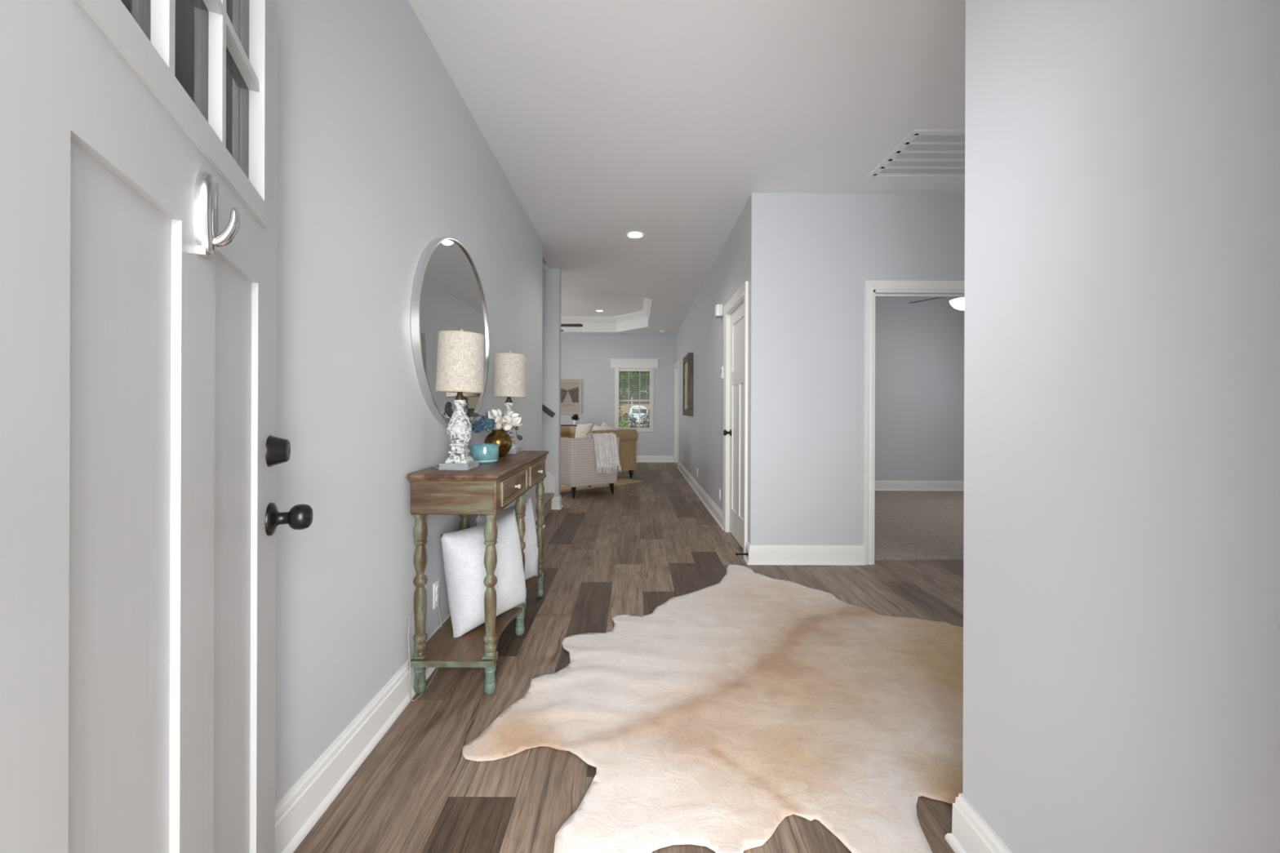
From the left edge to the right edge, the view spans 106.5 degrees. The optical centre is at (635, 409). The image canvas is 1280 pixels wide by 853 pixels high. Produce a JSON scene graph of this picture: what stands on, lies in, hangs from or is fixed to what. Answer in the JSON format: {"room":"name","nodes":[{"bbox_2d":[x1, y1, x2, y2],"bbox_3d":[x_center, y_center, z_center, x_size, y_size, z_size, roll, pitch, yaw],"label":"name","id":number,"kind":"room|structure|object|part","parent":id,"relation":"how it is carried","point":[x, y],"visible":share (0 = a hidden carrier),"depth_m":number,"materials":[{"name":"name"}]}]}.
{"room":"entrance hallway","nodes":[
{"label":"entrance hallway","id":0,"kind":"room"},
{"bbox_2d":[275,0,542,805],"bbox_3d":[-0.959,-0.239,2.438,0.120,2.743,4.335,0,0,0],"label":"wall","id":1,"kind":"structure","parent":0,"point":[381,156],"depth_m":1.57,"materials":[{"name":"paint"}]},
{"bbox_2d":[275,515,545,852],"bbox_3d":[-0.950,1.062,2.451,0.148,0.140,4.363,0,0,0],"label":"baseboard","id":2,"kind":"structure","parent":1,"relation":"attached to","point":[299,811],"depth_m":1.43,"materials":[{"name":"paint"}]},
{"bbox_2d":[433,578,440,608],"bbox_3d":[-0.898,0.833,2.165,0.009,0.114,0.070,0,0,0],"label":"wall outlet","id":3,"kind":"object","parent":1,"relation":"attached to","point":[437,585],"visible":1,"depth_m":2.15,"materials":[{"name":"white plastic"}]},
{"bbox_2d":[435,594,439,602],"bbox_3d":[-0.895,0.853,2.165,0.003,0.033,0.033,0,0,0],"label":"receptacle","id":4,"kind":"object","parent":3,"relation":"attached to","point":[437,595],"depth_m":2.16,"materials":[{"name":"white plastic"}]},
{"bbox_2d":[435,585,439,593],"bbox_3d":[-0.895,0.812,2.165,0.003,0.033,0.033,0,0,0],"label":"receptacle","id":5,"kind":"object","parent":3,"relation":"attached to","point":[437,587],"depth_m":2.16,"materials":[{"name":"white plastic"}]},
{"bbox_2d":[410,237,488,426],"bbox_3d":[-0.880,-0.367,2.365,0.034,0.914,0.914,0,0,0],"label":"round mirror","id":6,"kind":"object","parent":1,"relation":"attached to","point":[448,295],"visible":0.82,"depth_m":2.17,"materials":[{"name":"metal"}]},
{"bbox_2d":[542,268,560,508],"bbox_3d":[-2.537,-0.245,5.520,3.325,2.743,0.120,0,0,0],"label":"wall","id":7,"kind":"structure","parent":0,"point":[551,335],"depth_m":5.46,"materials":[{"name":"paint"}]},
{"bbox_2d":[542,404,555,417],"bbox_3d":[-1.567,-0.408,5.417,1.327,0.986,0.086,0,0,0],"label":"handrail","id":8,"kind":"object","parent":7,"relation":"attached to","point":[545,409],"visible":0.02,"depth_m":5.38,"materials":[{"name":"brown wood"}]},
{"bbox_2d":[542,471,555,496],"bbox_3d":[-1.761,0.251,5.449,1.680,1.517,0.022,0,0,0],"label":"trim","id":9,"kind":"structure","parent":7,"relation":"attached to","point":[548,482],"depth_m":5.44,"materials":[{"name":"paint"}]},
{"bbox_2d":[551,455,673,509],"bbox_3d":[-1.681,1.060,7.916,5.045,0.140,4.968,0,0,0],"label":"baseboard","id":10,"kind":"structure","parent":7,"relation":"attached to","point":[556,501],"depth_m":10.38,"materials":[{"name":"paint"}]},
{"bbox_2d":[560,335,675,455],"bbox_3d":[-1.665,-0.242,10.460,5.268,2.743,0.120,0,0,0],"label":"wall","id":11,"kind":"structure","parent":0,"point":[586,358],"depth_m":10.40,"materials":[{"name":"paint"}]},
{"bbox_2d":[560,378,581,413],"bbox_3d":[-1.477,-0.299,10.384,0.600,0.750,0.032,0,0,0],"label":"framed print","id":12,"kind":"object","parent":11,"relation":"attached to","point":[571,388],"visible":0.6,"depth_m":10.38,"materials":[{"name":"paper"}]},
{"bbox_2d":[609,358,658,431],"bbox_3d":[-0.030,-0.320,10.439,1.071,1.590,0.162,0,0,0],"label":"window","id":13,"kind":"structure","parent":11,"relation":"in","point":[616,363],"depth_m":10.38,"materials":[{"name":"paint"}]},
{"bbox_2d":[618,368,649,425],"bbox_3d":[-0.031,-0.218,10.425,0.795,1.340,0.046,0,0,0],"label":"window blind","id":14,"kind":"object","parent":13,"relation":"attached to","point":[620,370],"visible":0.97,"depth_m":10.42,"materials":[{"name":"white plastic"}]},
{"bbox_3d":[-0.032,0.118,10.465,0.807,0.675,0.030,0,0,0],"label":"sash","id":15,"kind":"part","parent":13,"relation":"part of","materials":[{"name":"paint"}]},
{"bbox_3d":[-0.030,-0.534,10.497,0.807,0.710,0.030,0,0,0],"label":"sash","id":16,"kind":"part","parent":13,"relation":"part of","materials":[{"name":"paint"}]},
{"bbox_3d":[-0.028,-1.012,10.379,1.071,0.205,0.042,0,0,0],"label":"head casing","id":17,"kind":"part","parent":13,"relation":"part of","materials":[{"name":"paint"}]},
{"bbox_3d":[-0.031,-0.217,10.390,0.847,1.385,0.020,0,0,0],"label":"casing","id":18,"kind":"part","parent":13,"relation":"part of","materials":[{"name":"paint"}]},
{"bbox_2d":[293,462,963,852],"bbox_3d":[0.196,1.186,5.260,9.000,0.100,10.520,0,0,0],"label":"floor","id":19,"kind":"structure","parent":0,"point":[633,549],"depth_m":2.06,"materials":[{"name":"wood"}]},
{"bbox_2d":[406,450,549,694],"bbox_3d":[-0.704,0.692,2.405,0.372,0.883,1.100,0,0,0],"label":"console table","id":20,"kind":"object","parent":19,"relation":"on","point":[486,490],"visible":0.81,"depth_m":1.90,"materials":[{"name":"wood"}]},
{"bbox_3d":[-0.860,0.693,1.912,0.054,0.568,0.054,0,0,0],"label":"leg","id":21,"kind":"part","parent":20,"relation":"part of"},
{"bbox_2d":[408,466,442,701],"bbox_3d":[-0.831,0.688,1.998,0.141,0.891,0.340,0,0,0],"label":"lamp cord","id":22,"kind":"object","parent":20,"relation":"hanging from","point":[411,700],"visible":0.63,"depth_m":1.89,"materials":[{"name":"plastic"}]},
{"bbox_2d":[435,328,484,470],"bbox_3d":[-0.750,-0.048,2.045,0.197,0.594,0.194,0,0,0],"label":"table lamp","id":23,"kind":"object","parent":20,"relation":"on","point":[460,353],"visible":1,"depth_m":1.98,"materials":[{"name":"fabric"}]},
{"bbox_3d":[-0.750,-0.200,2.045,0.196,0.253,0.193,0,0,0],"label":"lamp shade","id":24,"kind":"part","parent":23,"relation":"part of","materials":[{"name":"fabric"}]},
{"bbox_3d":[-0.752,-0.078,2.045,0.194,0.010,0.194,0,0,0],"label":"trim","id":25,"kind":"part","parent":23,"relation":"part of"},
{"bbox_2d":[454,391,465,399],"bbox_3d":[-0.752,-0.081,2.045,0.044,0.078,0.044,0,0,0],"label":"socket","id":26,"kind":"object","parent":23,"relation":"attached to","point":[460,396],"depth_m":2.03,"materials":[{"name":"gold metal"}]},
{"bbox_3d":[-0.744,-0.322,2.045,0.187,0.010,0.187,0,0,0],"label":"trim","id":27,"kind":"part","parent":23,"relation":"part of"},
{"bbox_3d":[-0.860,0.693,2.405,0.054,0.568,0.054,0,0,0],"label":"leg","id":28,"kind":"part","parent":20,"relation":"part of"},
{"bbox_2d":[410,569,545,665],"bbox_3d":[-0.720,0.993,2.406,0.328,0.019,1.078,0,0,0],"label":"shelf","id":29,"kind":"object","parent":20,"relation":"attached to","point":[442,649],"depth_m":2.00,"materials":[{"name":"wood"}]},
{"bbox_2d":[440,510,526,637],"bbox_3d":[-0.697,0.750,2.226,0.270,0.502,0.415,0,0,18],"label":"throw pillow","id":30,"kind":"object","parent":20,"relation":"on","point":[463,550],"visible":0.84,"depth_m":2.09,"materials":[{"name":"white fabric"}]},
{"bbox_2d":[471,443,498,463],"bbox_3d":[-0.716,0.207,2.272,0.127,0.086,0.127,0,0,0],"label":"bowl","id":31,"kind":"object","parent":20,"relation":"on","point":[486,453],"visible":0.83,"depth_m":2.22,"materials":[{"name":"teal ceramic"}]},
{"bbox_3d":[-0.580,0.694,1.912,0.054,0.568,0.054,0,0,0],"label":"leg","id":32,"kind":"part","parent":20,"relation":"part of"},
{"bbox_2d":[484,430,511,457],"bbox_3d":[-0.737,0.179,2.565,0.145,0.142,0.145,0,0,0],"label":"flower vase","id":33,"kind":"object","parent":20,"relation":"on","point":[500,437],"visible":0.77,"depth_m":2.52,"materials":[{"name":"gold metal"}]},
{"bbox_2d":[445,405,493,430],"bbox_3d":[-0.816,0.060,2.366,0.058,0.201,0.429,0,0,14],"label":"leaf sprig","id":34,"kind":"object","parent":33,"relation":"in","point":[449,411],"visible":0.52,"depth_m":2.19,"materials":[{"name":"plant"}]},
{"bbox_2d":[471,420,490,433],"bbox_3d":[-0.802,0.108,2.535,0.136,0.107,0.071,0,0,0],"label":"hydrangea","id":35,"kind":"object","parent":33,"relation":"in","point":[476,426],"visible":0.84,"depth_m":2.52,"materials":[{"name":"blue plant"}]},
{"bbox_2d":[470,411,494,430],"bbox_3d":[-0.814,0.085,2.543,0.164,0.152,0.034,0,0,-16],"label":"leaf sprig","id":36,"kind":"object","parent":33,"relation":"in","point":[472,415],"visible":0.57,"depth_m":2.53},
{"bbox_2d":[478,415,495,430],"bbox_3d":[-0.782,0.094,2.535,0.096,0.134,0.084,0,0,0],"label":"hydrangea","id":37,"kind":"object","parent":33,"relation":"in","point":[489,424],"visible":0.93,"depth_m":2.51,"materials":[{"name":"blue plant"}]},
{"bbox_2d":[488,408,502,430],"bbox_3d":[-0.760,0.081,2.551,0.077,0.178,0.091,0,0,-40],"label":"blossom","id":38,"kind":"object","parent":33,"relation":"in","point":[494,414],"visible":0.55,"depth_m":2.54,"materials":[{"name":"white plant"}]},
{"bbox_2d":[494,414,512,430],"bbox_3d":[-0.693,0.099,2.518,0.093,0.145,0.100,0,0,0],"label":"blossom","id":39,"kind":"object","parent":33,"relation":"in","point":[501,422],"visible":0.96,"depth_m":2.51,"materials":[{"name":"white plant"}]},
{"bbox_2d":[502,426,522,440],"bbox_3d":[-0.688,0.127,2.614,0.138,0.084,0.033,0,0,-33],"label":"leaf sprig","id":40,"kind":"object","parent":33,"relation":"in","point":[519,437],"visible":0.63,"depth_m":2.63,"materials":[{"name":"plant"}]},
{"bbox_2d":[503,411,522,430],"bbox_3d":[-0.678,0.088,2.603,0.122,0.166,0.094,0,0,0],"label":"blossom","id":41,"kind":"object","parent":33,"relation":"in","point":[515,420],"visible":0.73,"depth_m":2.59,"materials":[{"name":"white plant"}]},
{"bbox_2d":[475,497,538,580],"bbox_3d":[-0.692,0.754,2.616,0.214,0.481,0.448,0,0,22],"label":"throw pillow","id":42,"kind":"object","parent":20,"relation":"on","point":[531,550],"visible":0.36,"depth_m":2.65,"materials":[{"name":"white fabric"}]},
{"bbox_2d":[491,351,526,453],"bbox_3d":[-0.740,-0.048,2.800,0.197,0.594,0.194,0,0,0],"label":"table lamp","id":43,"kind":"object","parent":20,"relation":"on","point":[509,369],"visible":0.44,"depth_m":2.73,"materials":[{"name":"fabric"}]},
{"bbox_3d":[-0.742,-0.078,2.800,0.194,0.010,0.194,0,0,0],"label":"trim","id":44,"kind":"part","parent":43,"relation":"part of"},
{"bbox_2d":[505,396,512,402],"bbox_3d":[-0.742,-0.081,2.800,0.044,0.078,0.044,0,0,0],"label":"socket","id":45,"kind":"object","parent":43,"relation":"attached to","point":[508,399],"depth_m":2.79,"materials":[{"name":"gold metal"}]},
{"bbox_3d":[-0.740,-0.200,2.800,0.196,0.253,0.193,0,0,0],"label":"lamp shade","id":46,"kind":"part","parent":43,"relation":"part of","materials":[{"name":"fabric"}]},
{"bbox_3d":[-0.734,-0.322,2.800,0.187,0.010,0.187,0,0,0],"label":"trim","id":47,"kind":"part","parent":43,"relation":"part of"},
{"bbox_3d":[-0.544,0.341,2.152,0.006,0.100,0.439,0,0,0],"label":"drawer","id":48,"kind":"part","parent":20,"relation":"part of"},
{"bbox_3d":[-0.539,0.341,2.152,0.003,0.100,0.439,0,0,0],"label":"bead moulding","id":49,"kind":"part","parent":20,"relation":"part of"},
{"bbox_3d":[-0.529,0.344,2.152,0.024,0.021,0.021,0,0,0],"label":"drawer knob","id":50,"kind":"part","parent":20,"relation":"part of","materials":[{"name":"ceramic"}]},
{"bbox_3d":[-0.580,0.694,2.405,0.054,0.568,0.054,0,0,0],"label":"leg","id":51,"kind":"part","parent":20,"relation":"part of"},
{"bbox_3d":[-0.544,0.341,2.667,0.006,0.100,0.430,0,0,0],"label":"drawer","id":52,"kind":"part","parent":20,"relation":"part of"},
{"bbox_3d":[-0.539,0.341,2.667,0.003,0.100,0.430,0,0,0],"label":"bead moulding","id":53,"kind":"part","parent":20,"relation":"part of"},
{"bbox_3d":[-0.580,0.694,2.900,0.054,0.568,0.054,0,0,0],"label":"leg","id":54,"kind":"part","parent":20,"relation":"part of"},
{"bbox_2d":[542,493,554,518],"bbox_3d":[-1.614,0.655,5.032,1.386,0.950,0.823,0,0,0],"label":"staircase","id":55,"kind":"structure","parent":19,"relation":"on","point":[547,500],"depth_m":5.19,"materials":[{"name":"carpet"}]},
{"bbox_2d":[560,424,577,426],"bbox_3d":[-1.383,0.723,10.120,0.720,0.815,0.280,0,0,0],"label":"side table","id":56,"kind":"object","parent":19,"relation":"on","point":[561,424],"visible":0.07,"depth_m":9.98,"materials":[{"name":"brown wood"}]},
{"bbox_2d":[570,413,579,425],"bbox_3d":[-1.278,0.198,10.101,0.176,0.236,0.204,0,0,0],"label":"potted plant","id":57,"kind":"object","parent":56,"relation":"on","point":[575,417],"visible":0.99,"depth_m":10.06,"materials":[{"name":"green plant"}]},
{"bbox_3d":[-1.271,0.266,10.100,0.104,0.100,0.104,0,0,0],"label":"pot","id":58,"kind":"part","parent":57,"relation":"part of","materials":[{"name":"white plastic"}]},
{"bbox_2d":[560,476,643,493],"bbox_3d":[-1.390,1.125,7.372,2.500,0.010,1.750,0,0,-42],"label":"area rug","id":59,"kind":"object","parent":19,"relation":"on","point":[620,481],"visible":0.24,"depth_m":7.12,"materials":[{"name":"fabric"}]},
{"bbox_2d":[560,435,619,498],"bbox_3d":[-0.731,0.749,6.559,0.785,0.769,0.780,0,0,-35],"label":"plaid armchair","id":60,"kind":"object","parent":59,"relation":"on","point":[578,459],"visible":0.58,"depth_m":6.17,"materials":[{"name":"beige fabric"}]},
{"bbox_3d":[-0.799,1.060,6.156,0.050,0.146,0.059,0,0,-35],"label":"leg","id":61,"kind":"part","parent":60,"relation":"part of","materials":[{"name":"black wood"}]},
{"bbox_2d":[587,432,621,473],"bbox_3d":[-0.417,0.575,6.372,0.419,0.540,0.220,0,0,-35],"label":"throw blanket","id":62,"kind":"object","parent":60,"relation":"on","point":[606,446],"visible":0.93,"depth_m":6.31,"materials":[{"name":"fabric"}]},
{"bbox_3d":[-0.330,1.062,6.489,0.050,0.146,0.059,0,0,-35],"label":"leg","id":63,"kind":"part","parent":60,"relation":"part of","materials":[{"name":"black wood"}]},
{"bbox_2d":[560,426,638,477],"bbox_3d":[-0.959,0.720,8.439,0.959,0.804,2.089,0,0,-40],"label":"sofa","id":64,"kind":"object","parent":59,"relation":"on","point":[628,437],"visible":0.22,"depth_m":7.84,"materials":[{"name":"beige fabric"}]},
{"bbox_3d":[-1.571,0.653,9.146,0.890,0.675,0.219,0,0,-40],"label":"arm","id":65,"kind":"part","parent":64,"relation":"part of","materials":[{"name":"beige fabric"}]},
{"bbox_2d":[574,422,592,438],"bbox_3d":[-0.938,0.458,8.580,0.442,0.464,0.222,0,0,32],"label":"throw pillow","id":66,"kind":"object","parent":64,"relation":"on","point":[581,430],"visible":0.43,"depth_m":8.50,"materials":[{"name":"beige fabric"}]},
{"bbox_2d":[591,423,604,430],"bbox_3d":[-0.674,0.468,8.223,0.210,0.441,0.417,0,0,-20],"label":"throw pillow","id":67,"kind":"object","parent":64,"relation":"on","point":[595,427],"visible":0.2,"depth_m":8.16,"materials":[{"name":"beige fabric"}]},
{"bbox_3d":[-0.675,0.656,8.677,0.219,0.675,1.950,0,0,-40],"label":"backrest","id":68,"kind":"part","parent":64,"relation":"part of","materials":[{"name":"beige fabric"}]},
{"bbox_2d":[600,421,617,430],"bbox_3d":[-0.456,0.476,8.029,0.613,0.575,0.195,0,0,25],"label":"throw pillow","id":69,"kind":"object","parent":64,"relation":"on","point":[606,427],"visible":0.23,"depth_m":8.04,"materials":[{"name":"beige fabric"}]},
{"bbox_3d":[-0.369,0.657,7.714,0.890,0.675,0.219,0,0,-40],"label":"arm","id":70,"kind":"part","parent":64,"relation":"part of","materials":[{"name":"beige fabric"}]},
{"bbox_3d":[-0.075,1.059,7.961,0.080,0.131,0.080,0,0,-40],"label":"leg","id":71,"kind":"part","parent":64,"relation":"part of","materials":[{"name":"black wood"}]},
{"bbox_2d":[462,564,963,852],"bbox_3d":[0.748,1.127,1.867,2.289,0.017,2.437,0,0,43],"label":"cowhide rug","id":72,"kind":"object","parent":19,"relation":"on","point":[747,702],"visible":0.82,"depth_m":1.74,"materials":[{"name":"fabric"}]},
{"bbox_2d":[408,0,965,336],"bbox_3d":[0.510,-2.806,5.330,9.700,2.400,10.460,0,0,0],"label":"ceiling","id":73,"kind":"structure","parent":0,"point":[606,120],"depth_m":2.55,"materials":[{"name":"paint"}]},
{"bbox_2d":[560,324,582,331],"bbox_3d":[-1.512,-1.465,8.100,1.235,0.906,1.293,0,0,0],"label":"ceiling fan","id":74,"kind":"object","parent":73,"relation":"hanging from","point":[562,325],"visible":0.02,"depth_m":8.09,"materials":[{"name":"brown wood"}]},
{"bbox_3d":[-1.130,-1.433,8.100,0.470,0.029,0.136,0,0,0],"label":"blade","id":75,"kind":"part","parent":74,"relation":"part of","materials":[{"name":"brown wood"}]},
{"bbox_2d":[560,297,649,323],"bbox_3d":[-1.565,-1.860,8.095,3.597,0.115,3.590,0,0,0],"label":"trim","id":76,"kind":"structure","parent":73,"relation":"attached to","point":[644,313],"depth_m":9.80,"materials":[{"name":"paint"}]},
{"bbox_2d":[624,231,645,239],"bbox_3d":[-0.004,-1.604,4.390,0.190,0.007,0.190,0,0,0],"label":"recessed light","id":77,"kind":"object","parent":73,"relation":"in","point":[632,234],"visible":1,"depth_m":4.38,"materials":[{"name":"white plastic"}]},
{"bbox_2d":[866,129,964,177],"bbox_3d":[1.988,-1.595,3.004,0.800,0.010,0.548,0,0,0],"label":"ceiling vent","id":78,"kind":"object","parent":73,"relation":"in","point":[922,153],"visible":0.59,"depth_m":3.03,"materials":[{"name":"white plastic"}]},
{"bbox_2d":[908,297,964,310],"bbox_3d":[3.515,-1.206,5.139,1.160,0.753,1.108,0,0,-32],"label":"ceiling fan","id":79,"kind":"object","parent":73,"relation":"hanging from","point":[958,303],"visible":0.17,"depth_m":5.09,"materials":[{"name":"brown wood"}]},
{"bbox_3d":[3.328,-1.253,5.439,0.136,0.029,0.400,0,0,-32],"label":"blade","id":80,"kind":"part","parent":79,"relation":"part of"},
{"bbox_3d":[3.539,-1.125,5.100,0.324,0.115,0.324,0,0,-32],"label":"lamp shade","id":81,"kind":"part","parent":79,"relation":"part of","materials":[{"name":"white glass"}]},
{"bbox_2d":[675,200,747,512],"bbox_3d":[0.911,-0.233,7.027,0.115,2.743,6.747,0,0,0],"label":"wall","id":82,"kind":"structure","parent":0,"point":[700,435],"depth_m":5.51,"materials":[{"name":"paint"}]},
{"bbox_2d":[673,360,679,462],"bbox_3d":[0.900,0.080,9.922,0.135,2.118,0.921,0,0,0],"label":"trim","id":83,"kind":"structure","parent":82,"relation":"attached to","point":[677,364],"depth_m":10.29,"materials":[{"name":"paint"}]},
{"bbox_2d":[682,352,693,416],"bbox_3d":[0.817,-0.382,7.500,0.075,0.940,0.800,0,0,0],"label":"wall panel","id":84,"kind":"object","parent":82,"relation":"attached to","point":[687,376],"visible":1,"depth_m":7.14,"materials":[{"name":"wood"}]},
{"bbox_3d":[0.803,-0.382,7.500,0.022,0.740,0.600,0,0,0],"label":"panel","id":85,"kind":"part","parent":84,"relation":"part of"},
{"bbox_2d":[676,460,723,529],"bbox_3d":[0.835,1.069,7.003,0.028,0.140,4.918,0,0,0],"label":"baseboard","id":86,"kind":"structure","parent":82,"relation":"attached to","point":[717,513],"depth_m":5.81,"materials":[{"name":"paint"}]},
{"bbox_2d":[715,304,722,318],"bbox_3d":[0.824,-0.979,4.740,0.064,0.118,0.100,0,0,0],"label":"door chime","id":87,"kind":"object","parent":82,"relation":"attached to","point":[718,308],"visible":1,"depth_m":4.69,"materials":[{"name":"white plastic"}]},
{"bbox_2d":[720,366,723,378],"bbox_3d":[0.840,-0.359,4.610,0.028,0.115,0.084,0,0,0],"label":"thermostat","id":88,"kind":"object","parent":82,"relation":"attached to","point":[722,367],"visible":0.7,"depth_m":4.57,"materials":[{"name":"white plastic"}]},
{"bbox_2d":[723,302,743,547],"bbox_3d":[0.858,0.123,4.089,0.103,2.008,0.718,0,0,0],"label":"door","id":89,"kind":"structure","parent":82,"relation":"in","point":[736,317],"depth_m":4.14,"materials":[{"name":"paint"}]},
{"bbox_3d":[0.840,0.208,4.388,0.068,0.064,0.064,0,0,0],"label":"knob","id":90,"kind":"part","parent":89,"relation":"part of","materials":[{"name":"black metal"}]},
{"bbox_2d":[723,281,747,556],"bbox_3d":[0.900,0.080,4.093,0.135,2.118,0.903,0,0,0],"label":"trim","id":91,"kind":"structure","parent":82,"relation":"attached to","point":[740,296],"depth_m":4.45,"materials":[{"name":"paint"}]},
{"bbox_2d":[746,193,964,545],"bbox_3d":[3.077,-0.225,3.595,4.447,2.743,0.115,0,0,0],"label":"wall","id":92,"kind":"structure","parent":0,"point":[811,256],"depth_m":3.54,"materials":[{"name":"paint"}]},
{"bbox_2d":[735,552,747,555],"bbox_3d":[0.788,1.072,3.555,0.090,0.028,0.028,0,0,0],"label":"door stop","id":93,"kind":"object","parent":92,"relation":"attached to","point":[736,553],"visible":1,"depth_m":3.55,"materials":[{"name":"black metal"}]},
{"bbox_2d":[743,541,865,565],"bbox_3d":[1.253,1.070,3.575,0.863,0.140,0.131,0,0,0],"label":"baseboard","id":94,"kind":"structure","parent":92,"relation":"attached to","point":[823,555],"depth_m":3.52,"materials":[{"name":"paint"}]},
{"bbox_2d":[862,280,964,564],"bbox_3d":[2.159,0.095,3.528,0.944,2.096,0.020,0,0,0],"label":"trim","id":95,"kind":"structure","parent":92,"relation":"attached to","point":[869,286],"depth_m":3.52,"materials":[{"name":"paint"}]},
{"bbox_2d":[874,490,964,560],"bbox_3d":[3.446,1.142,5.241,3.700,0.012,3.218,0,0,0],"label":"floor","id":96,"kind":"structure","parent":0,"point":[909,525],"depth_m":4.70,"materials":[{"name":"carpet"}]},
{"bbox_2d":[875,297,964,480],"bbox_3d":[3.451,-0.224,6.800,3.700,2.743,0.100,0,0,0],"label":"wall","id":97,"kind":"structure","parent":0,"point":[919,346],"depth_m":6.75,"materials":[{"name":"paint"}]},
{"bbox_2d":[874,480,964,491],"bbox_3d":[3.446,1.066,6.736,3.500,0.140,0.028,0,0,0],"label":"baseboard","id":98,"kind":"structure","parent":97,"relation":"attached to","point":[879,485],"depth_m":6.73,"materials":[{"name":"paint"}]},
{"bbox_2d":[962,0,1279,852],"bbox_3d":[0.914,-0.233,0.756,0.120,2.743,0.972,0,0,0],"label":"wall","id":99,"kind":"structure","parent":0,"point":[1122,541],"depth_m":0.83,"materials":[{"name":"paint"}]},
{"bbox_2d":[944,793,1012,852],"bbox_3d":[0.909,1.069,0.770,0.176,0.140,1.000,0,0,0],"label":"baseboard","id":100,"kind":"structure","parent":99,"relation":"attached to","point":[971,833],"depth_m":1.20,"materials":[{"name":"paint"}]},
{"bbox_3d":[1.841,-0.229,0.200,5.720,2.743,0.140,0,0,0],"label":"wall","id":101,"kind":"structure","parent":0,"visible":0},
{"bbox_2d":[0,0,312,852],"bbox_3d":[-0.593,0.106,0.668,0.119,2.030,0.846,0,0,-25],"label":"door","id":102,"kind":"structure","parent":101,"relation":"in","point":[140,448],"depth_m":0.53,"materials":[{"name":"white wood"}]},
{"bbox_3d":[-0.546,-0.510,0.487,0.006,0.212,0.194,0,0,-25],"label":"glass pane","id":103,"kind":"part","parent":102,"relation":"part of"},
{"bbox_3d":[-0.606,-0.600,0.669,0.010,0.477,0.612,0,0,-25],"label":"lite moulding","id":104,"kind":"part","parent":102,"relation":"part of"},
{"bbox_3d":[-0.629,-0.510,0.664,0.006,0.212,0.163,0,0,-25],"label":"glass pane","id":105,"kind":"part","parent":102,"relation":"part of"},
{"bbox_2d":[143,0,259,146],"bbox_3d":[-0.625,-0.606,0.660,0.038,0.405,0.576,0,0,-25],"label":"door window","id":106,"kind":"structure","parent":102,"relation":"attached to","point":[208,50],"depth_m":0.74,"materials":[{"name":"glass"}]},
{"bbox_2d":[193,171,239,259],"bbox_3d":[-0.588,-0.274,0.676,0.044,0.118,0.042,0,0,-25],"label":"hook","id":107,"kind":"object","parent":102,"relation":"attached to","point":[209,238],"visible":1,"depth_m":0.66,"materials":[{"name":"silver metal"}]},
{"bbox_3d":[-0.587,-0.258,0.677,0.041,0.061,0.022,0,0,-25],"label":"hook arm","id":108,"kind":"part","parent":107,"relation":"part of","materials":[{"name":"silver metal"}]},
{"bbox_3d":[-0.709,-0.721,0.837,0.006,0.174,0.184,0,0,-25],"label":"glass pane","id":109,"kind":"part","parent":102,"relation":"part of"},
{"bbox_3d":[-0.709,-0.510,0.837,0.006,0.212,0.184,0,0,-25],"label":"glass pane","id":110,"kind":"part","parent":102,"relation":"part of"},
{"bbox_3d":[-0.729,0.228,1.012,0.074,0.068,0.068,0,0,-25],"label":"knob","id":111,"kind":"part","parent":102,"relation":"part of","materials":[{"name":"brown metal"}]},
{"label":"outside","id":112,"kind":"structure","parent":0,"visible":0},
{"bbox_3d":[-0.005,1.336,40.260,60.000,0.100,59.480,0,0,0],"label":"ground","id":113,"kind":"structure","parent":112,"visible":0},
{"bbox_2d":[618,417,629,427],"bbox_3d":[-0.787,0.785,18.003,1.291,1.112,1.273,0,0,0],"label":"shrub","id":114,"kind":"object","parent":113,"relation":"on","point":[621,426],"visible":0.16,"depth_m":17.94,"materials":[{"name":"green plant"}]},
{"bbox_2d":[618,371,631,422],"bbox_3d":[-0.763,-0.275,15.012,1.382,3.126,1.227,0,0,0],"label":"tree","id":115,"kind":"object","parent":113,"relation":"on","point":[620,372],"visible":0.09,"depth_m":14.87,"materials":[{"name":"green plant"}]},
{"bbox_2d":[619,413,639,427],"bbox_3d":[-0.436,0.741,24.024,1.378,1.216,1.401,0,0,0],"label":"shrub","id":116,"kind":"object","parent":113,"relation":"on","point":[624,416],"visible":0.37,"depth_m":23.89,"materials":[{"name":"green plant"}]},
{"bbox_2d":[618,371,649,397],"bbox_3d":[0.697,-1.325,20.210,3.959,5.236,2.584,0,0,25],"label":"tree","id":117,"kind":"object","parent":113,"relation":"on","point":[633,372],"visible":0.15,"depth_m":20.21,"materials":[{"name":"green plant"}]},
{"bbox_2d":[618,382,649,426],"bbox_3d":[2.003,-0.807,38.500,8.000,4.200,6.000,0,0,0],"label":"house","id":118,"kind":"structure","parent":113,"relation":"on","point":[627,391],"depth_m":36.00,"materials":[{"name":"beige"}]},
{"bbox_3d":[2.246,1.283,29.000,7.500,0.019,10.000,0,0,0],"label":"floor","id":119,"kind":"structure","parent":113,"relation":"on","visible":0},
{"bbox_2d":[629,405,648,427],"bbox_3d":[0.208,0.486,30.290,1.220,1.560,2.620,0,0,0],"label":"parked vehicle","id":120,"kind":"object","parent":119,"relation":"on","point":[631,411],"visible":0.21,"depth_m":29.00,"materials":[{"name":"white paint"}]},
{"bbox_2d":[640,410,649,427],"bbox_3d":[0.962,0.698,25.987,1.572,1.363,1.573,0,0,0],"label":"shrub","id":121,"kind":"object","parent":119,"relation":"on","point":[645,421],"visible":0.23,"depth_m":25.92,"materials":[{"name":"green plant"}]}
]}

